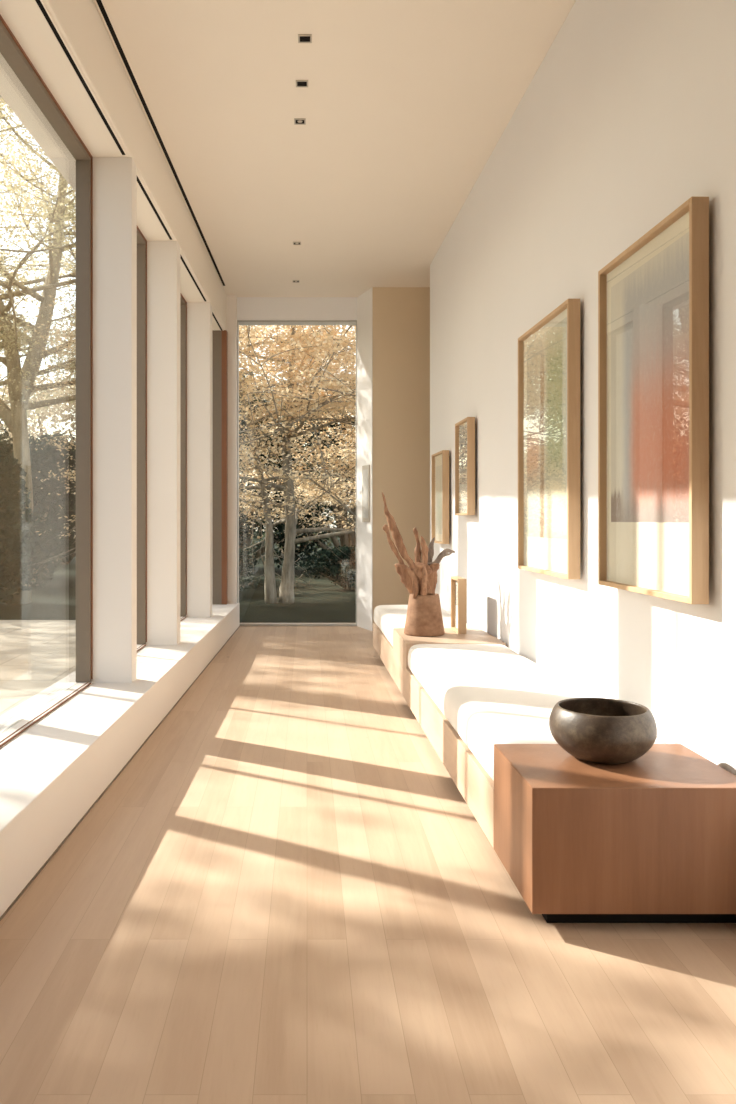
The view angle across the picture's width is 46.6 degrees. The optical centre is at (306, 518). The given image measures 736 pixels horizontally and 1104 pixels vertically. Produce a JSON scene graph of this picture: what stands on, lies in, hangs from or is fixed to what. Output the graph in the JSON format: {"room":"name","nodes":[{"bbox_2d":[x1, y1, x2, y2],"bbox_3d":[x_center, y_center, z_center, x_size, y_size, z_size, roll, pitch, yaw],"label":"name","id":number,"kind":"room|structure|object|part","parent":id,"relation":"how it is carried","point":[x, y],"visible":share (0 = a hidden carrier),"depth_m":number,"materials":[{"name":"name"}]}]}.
{"room":"house hallway","nodes":[
{"label":"house hallway","id":0,"kind":"room"},
{"bbox_2d":[0,53,75,730],"bbox_3d":[-1.238,-0.585,3.030,0.200,3.870,10.868,0,0,1],"label":"wall","id":1,"kind":"structure","parent":0,"point":[12,90],"depth_m":3.93,"materials":[{"name":"beige paint"}]},
{"bbox_2d":[0,15,92,746],"bbox_3d":[-1.138,-0.495,3.060,0.078,2.630,2.382,0,0,1],"label":"window","id":2,"kind":"structure","parent":1,"relation":"in","point":[11,50],"depth_m":4.22,"materials":[{"name":"beige metal"}]},
{"bbox_3d":[-1.139,0.816,3.060,0.078,0.008,2.382,0,0,1],"label":"sill rail","id":3,"kind":"part","parent":2,"relation":"part of","materials":[{"name":"beige paint"}]},
{"bbox_2d":[33,0,126,155],"bbox_3d":[-0.935,-1.807,3.060,0.030,0.005,2.333,0,0,1],"label":"head slot","id":4,"kind":"object","parent":1,"relation":"attached to","point":[40,4],"visible":1,"depth_m":3.42,"materials":[{"name":"paint"}]},
{"bbox_2d":[0,0,225,331],"bbox_3d":[-1.020,-1.990,3.080,0.234,0.360,10.568,0,0,1],"label":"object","id":5,"kind":"structure","parent":1,"relation":"attached to","point":[80,23],"depth_m":3.95,"materials":[{"name":"paint"}]},
{"bbox_2d":[91,157,136,682],"bbox_3d":[-1.011,-0.390,4.305,0.276,2.840,0.110,0,0,0],"label":"column","id":6,"kind":"structure","parent":1,"relation":"attached to","point":[114,178],"depth_m":4.25,"materials":[{"name":"beige paint"}]},
{"bbox_2d":[0,603,239,916],"bbox_3d":[-0.961,0.935,3.060,0.353,0.230,10.531,0,0,1],"label":"window sill","id":7,"kind":"structure","parent":1,"relation":"attached to","point":[52,772],"depth_m":3.22,"materials":[{"name":"beige paint"}]},
{"bbox_2d":[0,626,239,920],"bbox_3d":[-0.783,1.047,3.060,0.005,0.006,10.523,0,0,1],"label":"baseboard","id":8,"kind":"structure","parent":1,"relation":"attached to","point":[127,763],"depth_m":3.04,"materials":[{"name":"beige metal"}]},
{"bbox_2d":[137,226,146,651],"bbox_3d":[-1.094,-0.495,4.945,0.078,2.630,1.172,0,0,1],"label":"window","id":9,"kind":"structure","parent":1,"relation":"in","point":[141,240],"depth_m":5.50,"materials":[{"name":"beige metal"}]},
{"bbox_2d":[137,173,173,239],"bbox_3d":[-0.890,-1.807,4.960,0.030,0.005,1.093,0,0,1],"label":"head slot","id":10,"kind":"object","parent":1,"relation":"attached to","point":[139,182],"visible":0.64,"depth_m":4.93,"materials":[{"name":"paint"}]},
{"bbox_2d":[146,241,179,644],"bbox_3d":[-0.980,-0.390,5.595,0.277,2.840,0.130,0,0,0],"label":"trim","id":11,"kind":"structure","parent":1,"relation":"attached to","point":[163,257],"depth_m":5.53,"materials":[{"name":"beige paint"}]},
{"bbox_2d":[180,293,186,621],"bbox_3d":[-1.060,-0.495,6.380,0.078,2.630,1.442,0,0,1],"label":"window","id":12,"kind":"structure","parent":1,"relation":"in","point":[183,304],"depth_m":7.07,"materials":[{"name":"beige metal"}]},
{"bbox_2d":[180,252,207,301],"bbox_3d":[-0.857,-1.807,6.390,0.030,0.005,1.353,0,0,1],"label":"head slot","id":13,"kind":"object","parent":1,"relation":"attached to","point":[182,259],"visible":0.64,"depth_m":6.35,"materials":[{"name":"paint"}]},
{"bbox_2d":[186,302,211,616],"bbox_3d":[-0.943,-0.390,7.165,0.277,2.840,0.130,0,0,0],"label":"trim","id":14,"kind":"structure","parent":1,"relation":"attached to","point":[199,314],"depth_m":7.10,"materials":[{"name":"beige paint"}]},
{"bbox_2d":[212,310,223,330],"bbox_3d":[-0.825,-1.807,7.715,0.030,0.005,0.883,0,0,1],"label":"head slot","id":15,"kind":"object","parent":1,"relation":"attached to","point":[213,314],"visible":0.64,"depth_m":7.78,"materials":[{"name":"paint"}]},
{"bbox_2d":[213,330,227,604],"bbox_3d":[-0.924,-0.495,7.732,0.309,2.630,1.005,0,0,0],"label":"window","id":16,"kind":"structure","parent":1,"relation":"in","point":[220,338],"depth_m":8.16,"materials":[{"name":"beige metal"}]},
{"bbox_2d":[212,295,238,603],"bbox_3d":[-0.993,-0.560,8.400,0.615,3.220,0.320,0,0,0],"label":"trim","id":17,"kind":"structure","parent":1,"relation":"attached to","point":[231,300],"depth_m":8.24,"materials":[{"name":"beige paint"}]},
{"bbox_2d":[94,0,575,296],"bbox_3d":[0.875,-2.345,3.100,4.650,0.350,11.000,0,0,0],"label":"ceiling","id":18,"kind":"structure","parent":0,"point":[404,104],"depth_m":4.57,"materials":[{"name":"paint"}]},
{"bbox_2d":[94,0,225,285],"bbox_3d":[-0.891,-2.167,2.700,0.034,0.005,10.416,0,0,1],"label":"ceiling slot","id":19,"kind":"object","parent":18,"relation":"attached to","point":[100,4],"visible":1,"depth_m":4.58,"materials":[{"name":"paint"}]},
{"bbox_2d":[294,118,305,124],"bbox_3d":[-0.038,-2.167,4.634,0.062,0.006,0.062,0,0,0],"label":"recessed light","id":20,"kind":"object","parent":18,"relation":"in","point":[297,121],"visible":1,"depth_m":4.63,"materials":[{"name":"black metal"}]},
{"bbox_2d":[296,80,307,86],"bbox_3d":[-0.025,-2.167,4.231,0.062,0.006,0.062,0,0,0],"label":"recessed light","id":21,"kind":"object","parent":18,"relation":"in","point":[299,83],"visible":1,"depth_m":4.23,"materials":[{"name":"black metal"}]},
{"bbox_2d":[298,34,311,42],"bbox_3d":[-0.009,-2.167,3.835,0.062,0.006,0.062,0,0,0],"label":"recessed light","id":22,"kind":"object","parent":18,"relation":"in","point":[302,38],"visible":1,"depth_m":3.83,"materials":[{"name":"black metal"}]},
{"bbox_2d":[0,626,735,1103],"bbox_3d":[0.800,1.110,3.200,4.800,0.120,10.800,0,0,0],"label":"floor","id":23,"kind":"structure","parent":0,"point":[287,894],"depth_m":2.09,"materials":[{"name":"brown wood"}]},
{"bbox_2d":[373,622,735,922],"bbox_3d":[0.830,0.865,4.434,0.620,0.370,4.571,0,0,0],"label":"bench","id":24,"kind":"object","parent":23,"relation":"on","point":[650,838],"visible":0.69,"depth_m":2.15,"materials":[{"name":"brown wood"}]},
{"bbox_3d":[0.798,0.909,6.011,0.557,0.182,1.418,0,0,0],"label":"seat","id":25,"kind":"part","parent":24,"relation":"part of","materials":[{"name":"brown wood"}]},
{"bbox_2d":[374,605,407,645],"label":"bench cushion","id":26,"kind":"object","parent":24,"relation":"on","point":[388,619],"depth_m":5.97,"materials":[{"name":"fabric"}]},
{"bbox_2d":[404,593,444,636],"bbox_3d":[0.693,0.561,5.020,0.239,0.236,0.238,0,0,0],"label":"vase","id":27,"kind":"object","parent":24,"relation":"on","point":[424,618],"visible":0.92,"depth_m":4.93,"materials":[{"name":"brown ceramic"}]},
{"bbox_2d":[382,492,454,598],"bbox_3d":[0.659,0.169,5.006,0.433,0.658,0.168,0,0,0],"label":"driftwood","id":28,"kind":"object","parent":27,"relation":"in","point":[420,578],"visible":0.98,"depth_m":4.98,"materials":[{"name":"brown wood"}]},
{"bbox_2d":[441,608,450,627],"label":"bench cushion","id":29,"kind":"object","parent":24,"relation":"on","point":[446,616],"depth_m":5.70,"materials":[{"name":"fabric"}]},
{"bbox_3d":[0.837,0.909,3.611,0.589,0.182,2.074,0,0,0],"label":"seat","id":30,"kind":"part","parent":24,"relation":"part of","materials":[{"name":"brown wood"}]},
{"bbox_2d":[451,576,466,633],"bbox_3d":[0.917,0.516,5.135,0.053,0.325,0.230,0,0,-1],"label":"framed picture","id":31,"kind":"object","parent":24,"relation":"on","point":[458,584],"visible":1,"depth_m":5.02,"materials":[{"name":"brown wood"}]},
{"bbox_2d":[455,580,457,627],"bbox_3d":[0.920,0.516,5.135,0.008,0.307,0.212,0,0,-1],"label":"artwork","id":32,"kind":"object","parent":31,"relation":"attached to","point":[456,582],"depth_m":5.20},
{"bbox_2d":[408,644,666,780],"bbox_3d":[0.838,0.740,3.611,0.587,0.152,2.077,0,0,0],"label":"bench cushion","id":33,"kind":"object","parent":24,"relation":"on","point":[490,694],"visible":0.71,"depth_m":3.34,"materials":[{"name":"fabric"}]},
{"bbox_2d":[549,698,656,763],"bbox_3d":[0.842,0.607,2.425,0.290,0.145,0.290,0,0,-7],"label":"bowl","id":34,"kind":"object","parent":24,"relation":"on","point":[594,730],"visible":1,"depth_m":2.32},
{"bbox_2d":[373,287,429,621],"bbox_3d":[1.850,-0.560,8.280,2.700,3.220,0.640,0,0,0],"label":"wall","id":35,"kind":"structure","parent":0,"point":[401,315],"depth_m":7.96,"materials":[{"name":"beige paint"}]},
{"bbox_2d":[237,320,356,625],"bbox_3d":[-0.096,-0.450,8.355,1.185,3.000,0.070,0,0,0],"label":"window","id":36,"kind":"structure","parent":35,"relation":"in","point":[241,624],"depth_m":8.34,"materials":[{"name":"metal"}]},
{"bbox_2d":[237,297,356,324],"bbox_3d":[-0.100,-2.060,8.440,1.200,0.220,0.240,0,0,0],"label":"trim","id":37,"kind":"structure","parent":35,"relation":"attached to","point":[248,308],"depth_m":8.32,"materials":[{"name":"white paint"}]},
{"bbox_2d":[357,287,372,630],"bbox_3d":[0.531,-0.559,8.244,0.052,3.218,0.597,0,0,-11],"label":"trim","id":38,"kind":"structure","parent":35,"relation":"attached to","point":[364,301],"depth_m":8.16,"materials":[{"name":"white paint"}]},
{"bbox_2d":[362,465,369,521],"bbox_3d":[0.561,-0.240,8.080,0.012,0.540,0.171,0,0,-18],"label":"wall plate","id":39,"kind":"object","parent":35,"relation":"attached to","point":[365,469],"visible":1,"depth_m":8.06,"materials":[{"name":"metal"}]},
{"bbox_3d":[0.555,-0.240,8.080,0.002,0.460,0.127,0,0,-18],"label":"panel","id":40,"kind":"part","parent":39,"relation":"part of","materials":[{"name":"metal"}]},
{"bbox_2d":[430,0,735,775],"bbox_3d":[1.224,-0.560,2.530,0.160,3.220,9.465,0,0,-1],"label":"wall","id":41,"kind":"structure","parent":0,"point":[628,116],"depth_m":3.43,"materials":[{"name":"white paint"}]},
{"bbox_2d":[432,450,449,543],"bbox_3d":[1.030,-0.163,6.535,0.063,0.695,0.490,0,0,-1],"label":"framed picture","id":42,"kind":"object","parent":41,"relation":"attached to","point":[440,460],"visible":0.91,"depth_m":6.48,"materials":[{"name":"beige paper"}]},
{"bbox_2d":[435,454,441,540],"bbox_3d":[1.028,-0.163,6.535,0.008,0.677,0.472,0,0,-1],"label":"artwork","id":43,"kind":"object","parent":42,"relation":"attached to","point":[438,457],"depth_m":6.61},
{"bbox_2d":[455,417,475,514],"bbox_3d":[1.048,-0.338,5.615,0.063,0.625,0.410,0,0,-1],"label":"framed picture","id":44,"kind":"object","parent":41,"relation":"attached to","point":[465,430],"visible":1,"depth_m":5.59,"materials":[{"name":"brown wood"}]},
{"bbox_2d":[459,422,466,512],"bbox_3d":[1.047,-0.338,5.615,0.008,0.607,0.392,0,0,-1],"label":"artwork","id":45,"kind":"object","parent":44,"relation":"attached to","point":[462,425],"depth_m":5.66},
{"bbox_2d":[518,299,579,578],"bbox_3d":[1.084,-0.325,3.833,0.063,1.140,0.767,0,0,-1],"label":"framed picture","id":46,"kind":"object","parent":41,"relation":"attached to","point":[549,351],"visible":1,"depth_m":3.75,"materials":[{"name":"brown wood"}]},
{"bbox_2d":[524,309,566,573],"bbox_3d":[1.082,-0.325,3.833,0.008,1.120,0.747,0,0,-1],"label":"artwork","id":47,"kind":"object","parent":46,"relation":"attached to","point":[545,347],"depth_m":3.83},
{"bbox_2d":[598,197,708,603],"bbox_3d":[1.105,-0.334,2.753,0.063,1.147,0.727,0,0,-1],"label":"framed picture","id":48,"kind":"object","parent":41,"relation":"attached to","point":[653,297],"visible":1,"depth_m":2.66,"materials":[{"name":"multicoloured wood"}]},
{"bbox_2d":[607,212,688,595],"bbox_3d":[1.104,-0.334,2.753,0.008,1.127,0.707,0,0,-1],"label":"artwork","id":49,"kind":"object","parent":48,"relation":"attached to","point":[648,288],"depth_m":2.72},
{"label":"outside","id":50,"kind":"structure","parent":0,"visible":0},
{"bbox_2d":[0,532,355,622],"bbox_3d":[0.000,1.380,20.000,120.000,0.340,120.000,0,0,0],"label":"ground","id":51,"kind":"structure","parent":50,"point":[323,601],"depth_m":12.32,"materials":[{"name":"green plant"}]},
{"bbox_2d":[0,374,40,439],"bbox_3d":[-10.278,-1.566,24.845,5.774,5.729,4.882,0,0,2],"label":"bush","id":52,"kind":"object","parent":51,"relation":"on","point":[0,374],"visible":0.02,"depth_m":25.02,"materials":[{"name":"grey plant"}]},
{"bbox_2d":[0,452,57,602],"bbox_3d":[-4.644,0.173,11.286,2.578,2.204,2.113,0,0,-37],"label":"evergreen shrub","id":53,"kind":"object","parent":51,"relation":"on","point":[17,552],"visible":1,"depth_m":11.19,"materials":[{"name":"grey plant"}]},
{"bbox_2d":[0,418,66,572],"bbox_3d":[-7.055,-0.530,17.530,4.444,3.653,3.682,0,0,0],"label":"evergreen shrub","id":54,"kind":"object","parent":51,"relation":"on","point":[5,433],"visible":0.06,"depth_m":17.32,"materials":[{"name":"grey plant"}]},
{"bbox_2d":[0,384,73,426],"bbox_3d":[-9.731,-2.873,15.392,8.794,8.185,9.064,0,0,44],"label":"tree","id":55,"kind":"object","parent":51,"relation":"on","point":[46,407],"visible":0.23,"depth_m":15.50,"materials":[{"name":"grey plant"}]},
{"bbox_2d":[0,620,75,715],"bbox_3d":[-5.225,1.175,1.800,7.550,0.070,15.600,0,0,0],"label":"terrace","id":56,"kind":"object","parent":51,"relation":"on","point":[35,655],"depth_m":7.05,"materials":[{"name":"stone"}]},
{"bbox_2d":[0,432,75,585],"bbox_3d":[-5.031,-0.169,15.287,3.226,2.874,2.466,0,0,-5],"label":"evergreen shrub","id":57,"kind":"object","parent":51,"relation":"on","point":[48,505],"visible":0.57,"depth_m":14.89,"materials":[{"name":"grey plant"}]},
{"bbox_2d":[0,370,75,563],"bbox_3d":[-6.213,-1.439,23.118,4.943,5.464,4.234,0,0,2],"label":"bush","id":58,"kind":"object","parent":51,"relation":"on","point":[67,408],"visible":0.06,"depth_m":22.22,"materials":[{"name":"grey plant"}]},
{"bbox_3d":[-6.324,-1.082,23.035,2.964,4.749,2.137,0,0,-12],"label":"stem","id":59,"kind":"part","parent":58,"relation":"part of","materials":[{"name":"plant"}]},
{"bbox_2d":[0,98,289,603],"bbox_3d":[-4.988,-3.571,12.463,10.246,9.584,8.348,0,0,-19],"label":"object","id":60,"kind":"object","parent":51,"relation":"on","point":[15,417],"visible":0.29,"depth_m":12.10,"materials":[{"name":"brown plant"}]},
{"bbox_2d":[8,289,355,603],"bbox_3d":[-0.459,-1.678,12.701,7.875,7.562,7.895,0,0,-45],"label":"tree","id":61,"kind":"object","parent":51,"relation":"on","point":[324,343],"visible":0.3,"depth_m":11.60,"materials":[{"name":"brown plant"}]},
{"bbox_2d":[239,547,264,591],"bbox_3d":[-1.214,0.801,13.990,1.279,0.930,1.086,0,0,-19],"label":"bush","id":62,"kind":"object","parent":51,"relation":"on","point":[245,567],"visible":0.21,"depth_m":13.94,"materials":[{"name":"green plant"}]},
{"bbox_3d":[-1.291,0.870,14.066,1.013,0.792,0.550,0,0,-39],"label":"stem","id":63,"kind":"part","parent":62,"relation":"part of","materials":[{"name":"plant"}]},
{"bbox_2d":[239,376,333,564],"bbox_3d":[-1.607,-1.090,19.979,4.348,4.799,2.884,0,0,-28],"label":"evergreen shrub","id":64,"kind":"object","parent":51,"relation":"on","point":[245,540],"visible":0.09,"depth_m":19.76,"materials":[{"name":"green plant"}]},
{"bbox_3d":[-1.508,-0.518,20.067,2.933,3.655,1.052,0,0,-14],"label":"stem","id":65,"kind":"part","parent":64,"relation":"part of","materials":[{"name":"plant"}]},
{"bbox_2d":[239,365,353,560],"bbox_3d":[-0.665,-1.696,25.964,5.245,6.024,5.048,0,0,-17],"label":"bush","id":66,"kind":"object","parent":51,"relation":"on","point":[329,540],"visible":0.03,"depth_m":24.98,"materials":[{"name":"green plant"}]},
{"bbox_3d":[-0.744,-1.309,26.014,3.154,5.250,3.111,0,0,-18],"label":"stem","id":67,"kind":"part","parent":66,"relation":"part of","materials":[{"name":"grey plant"}]},
{"bbox_2d":[239,329,355,549],"bbox_3d":[1.939,-1.323,15.782,7.540,5.077,7.037,0,0,4],"label":"tree","id":68,"kind":"object","parent":51,"relation":"on","point":[341,449],"visible":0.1,"depth_m":14.78,"materials":[{"name":"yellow plant"}]},
{"bbox_2d":[251,388,355,571],"bbox_3d":[0.889,-0.939,19.477,4.319,4.461,2.565,0,0,3],"label":"tree","id":69,"kind":"object","parent":51,"relation":"on","point":[348,540],"visible":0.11,"depth_m":19.18,"materials":[{"name":"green plant"}]},
{"bbox_3d":[0.768,-0.643,19.340,2.579,3.870,0.995,0,0,-15],"label":"stem","id":70,"kind":"part","parent":69,"relation":"part of","materials":[{"name":"plant"}]},
{"bbox_2d":[300,545,355,589],"bbox_3d":[0.665,0.828,14.559,1.526,0.862,1.223,0,0,0],"label":"bush","id":71,"kind":"object","parent":51,"relation":"on","point":[343,574],"visible":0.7,"depth_m":14.49,"materials":[{"name":"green plant"}]},
{"bbox_3d":[0.644,0.880,14.567,0.927,0.757,0.483,0,0,33],"label":"stem","id":72,"kind":"part","parent":71,"relation":"part of","materials":[{"name":"plant"}]}
]}

